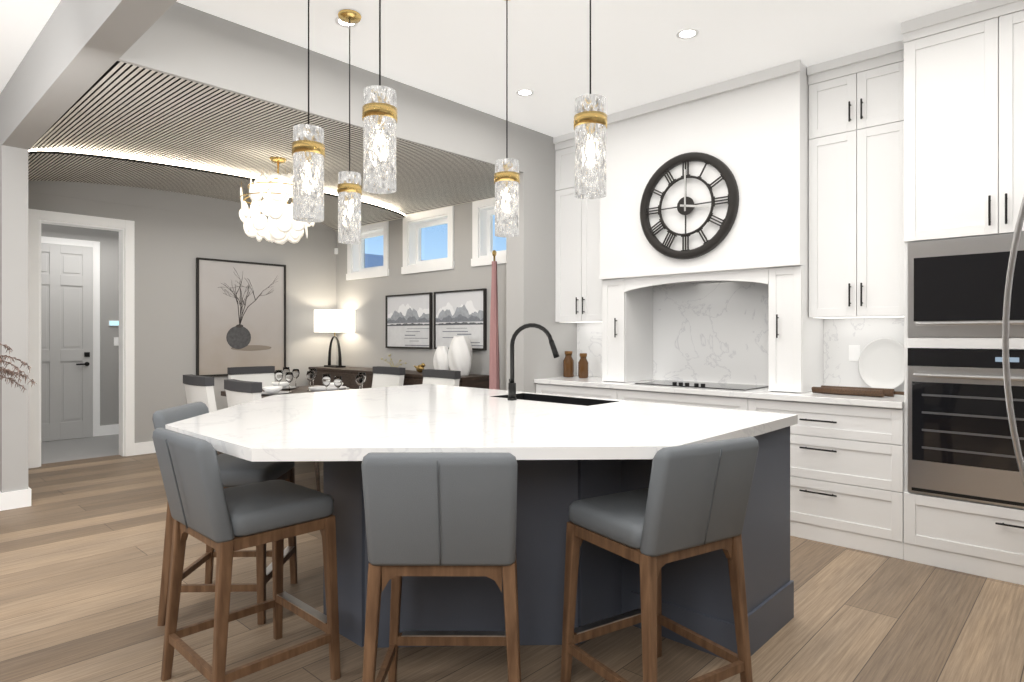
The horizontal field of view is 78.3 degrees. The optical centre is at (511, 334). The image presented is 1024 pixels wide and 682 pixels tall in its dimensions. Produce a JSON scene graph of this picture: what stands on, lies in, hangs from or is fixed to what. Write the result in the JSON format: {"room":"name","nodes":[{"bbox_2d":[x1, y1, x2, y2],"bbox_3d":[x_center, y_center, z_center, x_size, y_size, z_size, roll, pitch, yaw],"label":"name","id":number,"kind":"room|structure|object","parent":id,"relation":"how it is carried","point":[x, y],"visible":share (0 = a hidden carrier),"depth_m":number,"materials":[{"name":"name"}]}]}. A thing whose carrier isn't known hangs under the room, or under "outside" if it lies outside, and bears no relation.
{"room":"kitchen","nodes":[
{"label":"kitchen","id":0,"kind":"room"},
{"bbox_2d":[0,92,27,492],"bbox_3d":[-4.433,-0.255,5.394,1.850,3.130,0.160,0,0,43],"label":"wall","id":1,"kind":"structure","parent":0,"point":[13,160],"depth_m":4.75,"materials":[{"name":"grey paint"}]},
{"bbox_2d":[0,343,36,391],"bbox_3d":[-3.374,0.534,3.850,0.434,1.552,0.698,0,0,43],"label":"branches","id":2,"kind":"object","parent":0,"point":[2,370],"visible":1,"depth_m":3.94,"materials":[{"name":"brown plant"}]},
{"bbox_2d":[41,223,118,425],"bbox_3d":[-4.926,-0.065,7.512,1.770,2.750,2.210,0,0,43],"label":"wall","id":3,"kind":"structure","parent":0,"point":[109,240],"depth_m":8.23,"materials":[{"name":"grey paint"}]},
{"bbox_2d":[41,243,92,441],"bbox_3d":[-5.661,0.090,7.792,0.068,2.432,0.802,0,0,43],"label":"hall door","id":4,"kind":"structure","parent":3,"relation":"in","point":[66,270],"depth_m":7.87,"materials":[{"name":"white paint"}]},
{"bbox_2d":[28,209,134,468],"bbox_3d":[-5.050,0.035,7.168,1.820,2.550,1.040,0,0,43],"label":"door frame","id":5,"kind":"structure","parent":3,"relation":"attached to","point":[127,235],"depth_m":6.79,"materials":[{"name":"white wood"}]},
{"bbox_2d":[28,180,335,442],"bbox_3d":[-3.734,-0.255,7.373,0.156,3.130,3.680,0,0,43],"label":"wall","id":6,"kind":"structure","parent":0,"point":[173,229],"depth_m":7.19,"materials":[{"name":"grey paint"}]},
{"bbox_2d":[196,257,285,376],"bbox_3d":[-3.292,-0.205,7.705,0.040,1.390,1.090,0,0,43],"label":"picture","id":7,"kind":"object","parent":6,"relation":"attached to","point":[241,305],"visible":0.98,"depth_m":7.66,"materials":[{"name":"grey paper"}]},
{"bbox_2d":[28,61,494,230],"bbox_3d":[-2.233,-1.533,5.960,3.980,0.244,3.680,0,0,43],"label":"ceiling slats","id":8,"kind":"structure","parent":0,"point":[130,110],"depth_m":5.06,"materials":[{"name":"black"}]},
{"bbox_2d":[28,148,405,215],"bbox_3d":[-2.529,-1.511,6.238,0.001,0.164,3.660,0,0,43],"label":"cove","id":9,"kind":"object","parent":8,"relation":"attached to","point":[32,149],"visible":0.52,"depth_m":5.64,"materials":[{"name":"white paint"}]},
{"bbox_2d":[239,156,314,244],"bbox_3d":[-2.003,-1.141,5.396,0.640,0.740,0.623,0,0,43],"label":"chandelier","id":10,"kind":"object","parent":8,"relation":"hanging from","point":[280,227],"visible":0.8,"depth_m":5.24,"materials":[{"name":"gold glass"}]},
{"bbox_2d":[336,202,505,389],"bbox_3d":[-1.023,-0.255,7.485,3.950,3.130,0.200,0,0,43],"label":"wall","id":11,"kind":"structure","parent":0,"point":[364,347],"depth_m":7.65,"materials":[{"name":"grey paint"}]},
{"bbox_2d":[0,0,974,136],"bbox_3d":[-2.845,-1.670,3.398,10.600,0.460,9.050,0,0,43],"label":"ceiling","id":12,"kind":"structure","parent":0,"point":[453,50],"depth_m":3.83,"materials":[{"name":"white paint"}]},
{"bbox_2d":[2,0,176,148],"bbox_3d":[-1.247,-1.620,2.396,6.900,0.400,0.160,0,0,43],"label":"beam","id":13,"kind":"structure","parent":12,"relation":"attached to","point":[81,40],"depth_m":3.46,"materials":[{"name":"grey paint"}]},
{"bbox_2d":[292,0,324,222],"bbox_3d":[-0.875,-1.157,2.704,0.136,1.324,0.136,0,0,43],"label":"pendant light","id":14,"kind":"object","parent":12,"relation":"hanging from","point":[308,147],"visible":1,"depth_m":2.65,"materials":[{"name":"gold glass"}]},
{"bbox_2d":[117,2,523,172],"bbox_3d":[-0.971,-1.620,4.374,0.030,0.400,3.100,0,0,43],"label":"bulkhead","id":15,"kind":"object","parent":12,"relation":"attached to","point":[188,43],"depth_m":3.95,"materials":[{"name":"grey paint"}]},
{"bbox_2d":[335,17,357,27],"bbox_3d":[-0.973,-1.817,3.657,0.097,0.005,0.133,0,0,43],"label":"recessed light","id":16,"kind":"object","parent":12,"relation":"in","point":[337,20],"depth_m":3.68,"materials":[{"name":"white"}]},
{"bbox_2d":[337,9,361,243],"bbox_3d":[-0.922,-1.172,3.573,0.136,1.294,0.136,0,0,43],"label":"pendant light","id":17,"kind":"object","parent":12,"relation":"hanging from","point":[349,188],"visible":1,"depth_m":3.52,"materials":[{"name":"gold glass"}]},
{"bbox_2d":[362,0,396,193],"bbox_3d":[-0.521,-1.194,2.481,0.136,1.249,0.136,0,0,43],"label":"pendant light","id":18,"kind":"object","parent":12,"relation":"hanging from","point":[379,110],"visible":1,"depth_m":2.43,"materials":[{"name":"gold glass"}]},
{"bbox_2d":[494,0,519,236],"bbox_3d":[-0.027,-1.172,3.321,0.136,1.294,0.136,0,0,43],"label":"pendant light","id":19,"kind":"object","parent":12,"relation":"hanging from","point":[506,176],"visible":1,"depth_m":3.27,"materials":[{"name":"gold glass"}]},
{"bbox_2d":[516,89,533,95],"bbox_3d":[0.095,-1.817,4.708,0.133,0.005,0.133,0,0,43],"label":"recessed light","id":20,"kind":"object","parent":12,"relation":"in","point":[522,92],"depth_m":4.71,"materials":[{"name":"white"}]},
{"bbox_2d":[574,0,606,198],"bbox_3d":[0.319,-1.192,2.556,0.136,1.254,0.136,0,0,43],"label":"pendant light","id":21,"kind":"object","parent":12,"relation":"hanging from","point":[590,117],"visible":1,"depth_m":2.50,"materials":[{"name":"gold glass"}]},
{"bbox_2d":[676,28,698,38],"bbox_3d":[1.057,-1.817,3.790,0.132,0.005,0.134,0,0,43],"label":"recessed light","id":22,"kind":"object","parent":12,"relation":"in","point":[689,33],"depth_m":3.79,"materials":[{"name":"white"}]},
{"bbox_2d":[0,434,1023,681],"bbox_3d":[-2.845,1.370,3.398,10.600,0.120,9.050,0,0,43],"label":"floor","id":23,"kind":"structure","parent":0,"point":[81,564],"depth_m":2.92,"materials":[{"name":"brown wood"}]},
{"bbox_2d":[183,374,222,454],"bbox_3d":[-2.515,0.829,5.528,0.490,0.964,0.600,0,0,43],"label":"dining chair","id":24,"kind":"object","parent":23,"relation":"on","point":[197,388],"visible":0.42,"depth_m":5.23,"materials":[{"name":"white fabric"}]},
{"bbox_2d":[152,402,297,625],"bbox_3d":[-1.399,0.829,3.084,0.541,0.962,0.494,0,0,-2],"label":"stool","id":25,"kind":"object","parent":23,"relation":"on","point":[234,471],"visible":0.42,"depth_m":2.90,"materials":[{"name":"grey leather"}]},
{"bbox_2d":[152,428,340,681],"bbox_3d":[-1.017,0.829,2.377,0.494,0.962,0.541,0,0,43],"label":"stool","id":26,"kind":"object","parent":23,"relation":"on","point":[227,520],"visible":1,"depth_m":2.29,"materials":[{"name":"grey leather"}]},
{"bbox_2d":[227,366,274,388],"bbox_3d":[-2.671,0.829,6.702,0.600,0.964,0.490,0,0,43],"label":"dining chair","id":27,"kind":"object","parent":23,"relation":"on","point":[264,374],"visible":0.31,"depth_m":6.88,"materials":[{"name":"white fabric"}]},
{"bbox_2d":[224,379,320,491],"bbox_3d":[-1.882,0.829,4.931,0.490,0.964,0.600,0,0,43],"label":"dining chair","id":28,"kind":"object","parent":23,"relation":"on","point":[238,392],"visible":0.28,"depth_m":4.69,"materials":[{"name":"white fabric"}]},
{"bbox_2d":[221,385,349,397],"bbox_3d":[-1.697,0.930,5.785,2.200,0.760,1.040,0,0,43],"label":"dining table","id":29,"kind":"object","parent":23,"relation":"on","point":[299,389],"visible":0.06,"depth_m":6.23,"materials":[{"name":"brown wood"}]},
{"bbox_2d":[261,367,299,394],"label":"place setting","id":30,"kind":"object","parent":29,"relation":"on","point":[288,375],"depth_m":6.03,"materials":[{"name":"grey ceramic"}]},
{"bbox_2d":[306,369,348,391],"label":"place setting","id":31,"kind":"object","parent":29,"relation":"on","point":[311,375],"depth_m":5.66,"materials":[{"name":"grey ceramic"}]},
{"bbox_2d":[356,372,365,388],"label":"wine glass","id":32,"kind":"object","parent":29,"relation":"on","point":[361,377],"depth_m":5.60,"materials":[{"name":"clear glass"}]},
{"bbox_2d":[372,366,404,387],"bbox_3d":[-1.490,0.829,6.617,0.490,0.964,0.600,0,0,43],"label":"dining chair","id":33,"kind":"object","parent":23,"relation":"on","point":[383,376],"visible":0.37,"depth_m":6.78,"materials":[{"name":"white fabric"}]},
{"bbox_2d":[308,366,488,388],"bbox_3d":[-1.447,0.865,7.393,3.000,0.890,0.476,0,0,43],"label":"sideboard","id":34,"kind":"object","parent":23,"relation":"on","point":[411,377],"visible":0.11,"depth_m":7.37,"materials":[{"name":"brown wood"}]},
{"bbox_2d":[314,309,354,367],"bbox_3d":[-2.323,0.046,8.242,0.520,0.745,0.520,0,0,43],"label":"table lamp","id":35,"kind":"object","parent":34,"relation":"on","point":[325,320],"visible":1,"depth_m":8.04,"materials":[{"name":"black"}]},
{"bbox_2d":[381,354,406,366],"bbox_3d":[-1.373,0.321,7.343,0.294,0.196,0.148,0,0,22],"label":"decor","id":36,"kind":"object","parent":34,"relation":"on","point":[389,355],"visible":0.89,"depth_m":7.32,"materials":[{"name":"gold metal"}]},
{"bbox_2d":[414,363,424,372],"bbox_3d":[-1.022,0.364,6.976,0.212,0.110,0.072,0,0,43],"label":"bird","id":37,"kind":"object","parent":34,"relation":"on","point":[419,368],"visible":0.95,"depth_m":6.94},
{"bbox_2d":[433,346,449,369],"bbox_3d":[-0.749,0.269,6.744,0.232,0.300,0.144,0,0,43],"label":"vase","id":38,"kind":"object","parent":34,"relation":"on","point":[440,360],"visible":0.7,"depth_m":6.68,"materials":[{"name":"white ceramic"}]},
{"bbox_2d":[448,336,471,375],"bbox_3d":[-0.538,0.214,6.572,0.317,0.410,0.196,0,0,43],"label":"vase","id":39,"kind":"object","parent":34,"relation":"on","point":[460,349],"visible":0.88,"depth_m":6.49,"materials":[{"name":"white ceramic"}]},
{"bbox_2d":[361,452,520,681],"bbox_3d":[-0.213,0.829,2.077,0.494,0.962,0.541,0,0,0],"label":"stool","id":40,"kind":"object","parent":23,"relation":"on","point":[427,513],"visible":1,"depth_m":1.87,"materials":[{"name":"grey leather"}]},
{"bbox_2d":[422,369,460,385],"bbox_3d":[-0.856,0.829,6.021,0.490,0.964,0.600,0,0,43],"label":"dining chair","id":41,"kind":"object","parent":23,"relation":"on","point":[430,376],"visible":0.27,"depth_m":6.17,"materials":[{"name":"white fabric"}]},
{"bbox_2d":[165,384,797,658],"bbox_3d":[-0.383,0.840,3.069,2.695,0.940,2.125,0,0,43],"label":"kitchen island","id":42,"kind":"object","parent":23,"relation":"on","point":[566,449],"visible":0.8,"depth_m":2.66,"materials":[{"name":"stone"}]},
{"bbox_2d":[507,323,558,399],"bbox_3d":[0.124,0.151,3.594,0.296,0.437,0.108,0,0,4],"label":"faucet","id":43,"kind":"object","parent":42,"relation":"on","point":[511,385],"visible":1,"depth_m":3.57,"materials":[{"name":"black metal"}]},
{"bbox_2d":[489,250,499,389],"bbox_3d":[-0.175,0.234,6.234,0.260,2.153,0.260,0,0,43],"label":"flag stand","id":44,"kind":"object","parent":23,"relation":"on","point":[494,369],"visible":0.77,"depth_m":6.21,"materials":[{"name":"fabric"}]},
{"bbox_2d":[560,436,758,681],"bbox_3d":[0.528,0.829,2.233,0.494,0.962,0.541,0,0,-32],"label":"stool","id":45,"kind":"object","parent":23,"relation":"on","point":[695,501],"visible":1,"depth_m":2.10,"materials":[{"name":"grey leather"}]},
{"bbox_2d":[536,383,903,558],"bbox_3d":[1.445,0.870,4.848,2.836,0.880,0.654,0,0,43],"label":"base cabinet","id":46,"kind":"object","parent":23,"relation":"on","point":[847,461],"visible":0.34,"depth_m":3.90,"materials":[{"name":"white wood"}]},
{"bbox_2d":[534,376,903,408],"bbox_3d":[1.449,0.409,4.852,2.836,0.038,0.643,0,0,43],"label":"countertop","id":47,"kind":"structure","parent":46,"relation":"on","point":[897,401],"depth_m":4.34,"materials":[{"name":"stone"}]},
{"bbox_2d":[563,351,587,377],"bbox_3d":[0.584,0.269,5.767,0.266,0.240,0.100,0,0,43],"label":"jars","id":48,"kind":"object","parent":47,"relation":"on","point":[568,362],"visible":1,"depth_m":5.77,"materials":[{"name":"brown glass"}]},
{"bbox_2d":[635,380,768,389],"bbox_3d":[1.468,0.375,4.887,0.900,0.028,0.470,0,0,43],"label":"cooktop","id":49,"kind":"object","parent":47,"relation":"in","point":[729,386],"visible":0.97,"depth_m":4.77,"materials":[{"name":"black glass"}]},
{"bbox_2d":[812,385,903,396],"bbox_3d":[2.223,0.363,4.062,0.552,0.050,0.126,0,0,43],"label":"cutting board","id":50,"kind":"object","parent":47,"relation":"on","point":[841,390],"visible":0.91,"depth_m":4.03,"materials":[{"name":"brown wood"}]},
{"bbox_2d":[858,338,903,388],"bbox_3d":[2.485,0.196,4.202,0.310,0.349,0.088,0,0,43],"label":"platter","id":51,"kind":"object","parent":47,"relation":"on","point":[881,362],"visible":0.84,"depth_m":4.22,"materials":[{"name":"white ceramic"}]},
{"bbox_2d":[901,0,1023,584],"bbox_3d":[2.795,-0.254,3.575,0.890,3.128,0.658,0,0,43],"label":"tall cabinet","id":52,"kind":"object","parent":23,"relation":"on","point":[964,63],"visible":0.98,"depth_m":3.47,"materials":[{"name":"white wood"}]},
{"bbox_2d":[908,348,1023,508],"bbox_3d":[2.765,0.492,3.537,0.834,0.829,0.634,0,0,43],"label":"wall oven","id":53,"kind":"object","parent":52,"relation":"in","point":[960,444],"visible":0.97,"depth_m":3.45,"materials":[{"name":"silver metal"}]},
{"bbox_2d":[908,233,1023,336],"bbox_3d":[2.754,-0.260,3.525,0.834,0.544,0.588,0,0,43],"label":"built-in microwave","id":54,"kind":"object","parent":52,"relation":"in","point":[956,287],"visible":0.99,"depth_m":3.46,"materials":[{"name":"silver metal"}]},
{"bbox_2d":[1002,196,1023,486],"bbox_3d":[1.239,0.420,0.763,1.002,1.780,0.910,0,0,43],"label":"handle","id":55,"kind":"object","parent":23,"relation":"on","point":[1020,220],"visible":1,"depth_m":1.02,"materials":[{"name":"silver metal"}]},
{"bbox_2d":[506,127,576,392],"bbox_3d":[2.033,-0.255,4.349,4.800,3.130,0.980,0,0,43],"label":"wall","id":56,"kind":"structure","parent":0,"point":[530,255],"depth_m":5.62,"materials":[{"name":"grey paint"}]},
{"bbox_2d":[553,131,601,322],"bbox_3d":[0.725,-0.967,5.712,0.603,1.702,0.384,0,0,43],"label":"upper cabinet","id":57,"kind":"object","parent":56,"relation":"attached to","point":[578,286],"visible":0.47,"depth_m":5.67,"materials":[{"name":"white wood"}]},
{"bbox_3d":[-2.168,-0.255,2.679,8.870,3.130,9.170,0,0,43],"label":"wall","id":58,"kind":"structure","parent":0,"visible":0},
{"bbox_2d":[0,424,155,510],"bbox_3d":[-2.932,1.245,6.496,5.826,0.130,3.856,0,0,43],"label":"baseboard","id":59,"kind":"structure","parent":58,"relation":"attached to","point":[20,498],"depth_m":4.80,"materials":[{"name":"white wood"}]},
{"bbox_2d":[109,320,118,325],"bbox_3d":[-5.240,-0.157,8.276,0.021,0.065,0.103,0,0,43],"label":"thermostat","id":60,"kind":"object","parent":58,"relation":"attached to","point":[111,323],"depth_m":8.27,"materials":[{"name":"white plastic"}]},
{"bbox_2d":[114,337,118,345],"bbox_3d":[-5.220,0.086,8.297,0.021,0.106,0.046,0,0,43],"label":"switch","id":61,"kind":"object","parent":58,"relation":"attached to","point":[116,339],"depth_m":8.30,"materials":[{"name":"white plastic"}]},
{"bbox_2d":[346,221,388,279],"bbox_3d":[-1.823,-1.090,8.190,0.930,0.710,0.190,0,0,43],"label":"window","id":62,"kind":"structure","parent":58,"relation":"in","point":[355,252],"depth_m":8.20,"materials":[{"name":"white"}]},
{"bbox_2d":[385,292,432,348],"bbox_3d":[-1.244,-0.165,7.529,0.870,0.650,0.035,0,0,43],"label":"picture","id":63,"kind":"object","parent":58,"relation":"attached to","point":[408,317],"visible":1,"depth_m":7.50,"materials":[{"name":"grey paper"}]},
{"bbox_2d":[401,206,453,273],"bbox_3d":[-0.934,-1.090,7.354,0.930,0.710,0.190,0,0,43],"label":"window","id":64,"kind":"structure","parent":58,"relation":"in","point":[412,223],"depth_m":7.41,"materials":[{"name":"white wood"}]},
{"bbox_2d":[434,288,486,349],"bbox_3d":[-0.581,-0.165,6.905,0.830,0.650,0.035,0,0,43],"label":"picture","id":65,"kind":"object","parent":58,"relation":"attached to","point":[457,312],"visible":0.97,"depth_m":6.87,"materials":[{"name":"grey paper"}]},
{"bbox_2d":[471,198,505,266],"bbox_3d":[-0.039,-1.090,6.511,0.930,0.710,0.190,0,0,43],"label":"window","id":66,"kind":"structure","parent":58,"relation":"in","point":[483,211],"depth_m":6.72,"materials":[{"name":"white wood"}]},
{"bbox_2d":[599,59,822,392],"bbox_3d":[1.485,-0.715,4.897,1.630,2.207,0.528,0,0,43],"label":"hood enclosure","id":67,"kind":"object","parent":58,"relation":"attached to","point":[756,124],"visible":0.94,"depth_m":4.56,"materials":[{"name":"white"}]},
{"bbox_2d":[640,152,738,258],"bbox_3d":[1.304,-0.965,4.709,0.790,0.790,0.052,0,0,43],"label":"wall clock","id":68,"kind":"object","parent":67,"relation":"attached to","point":[685,206],"visible":1,"depth_m":4.68,"materials":[{"name":"grey metal"}]},
{"bbox_2d":[577,281,903,391],"bbox_3d":[1.662,-0.037,5.079,2.836,0.853,0.020,0,0,43],"label":"backsplash","id":69,"kind":"structure","parent":58,"relation":"attached to","point":[710,331],"depth_m":5.03,"materials":[{"name":"white stone"}]},
{"bbox_2d":[849,345,859,360],"bbox_3d":[2.385,0.125,4.380,0.070,0.110,0.006,0,0,43],"label":"socket","id":70,"kind":"object","parent":69,"relation":"attached to","point":[854,350],"visible":0.86,"depth_m":4.38,"materials":[{"name":"white plastic"}]},
{"bbox_2d":[807,40,903,318],"bbox_3d":[2.341,-0.967,4.191,0.595,1.702,0.384,0,0,43],"label":"upper cabinet","id":71,"kind":"object","parent":58,"relation":"attached to","point":[856,100],"visible":0.95,"depth_m":4.07,"materials":[{"name":"white wood"}]},
{"label":"outside","id":72,"kind":"structure","parent":0,"visible":0},
{"bbox_2d":[365,254,423,267],"bbox_3d":[-5.603,-1.015,27.243,7.300,4.850,6.800,0,0,43],"label":"house","id":73,"kind":"structure","parent":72,"point":[371,260],"depth_m":25.36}
]}

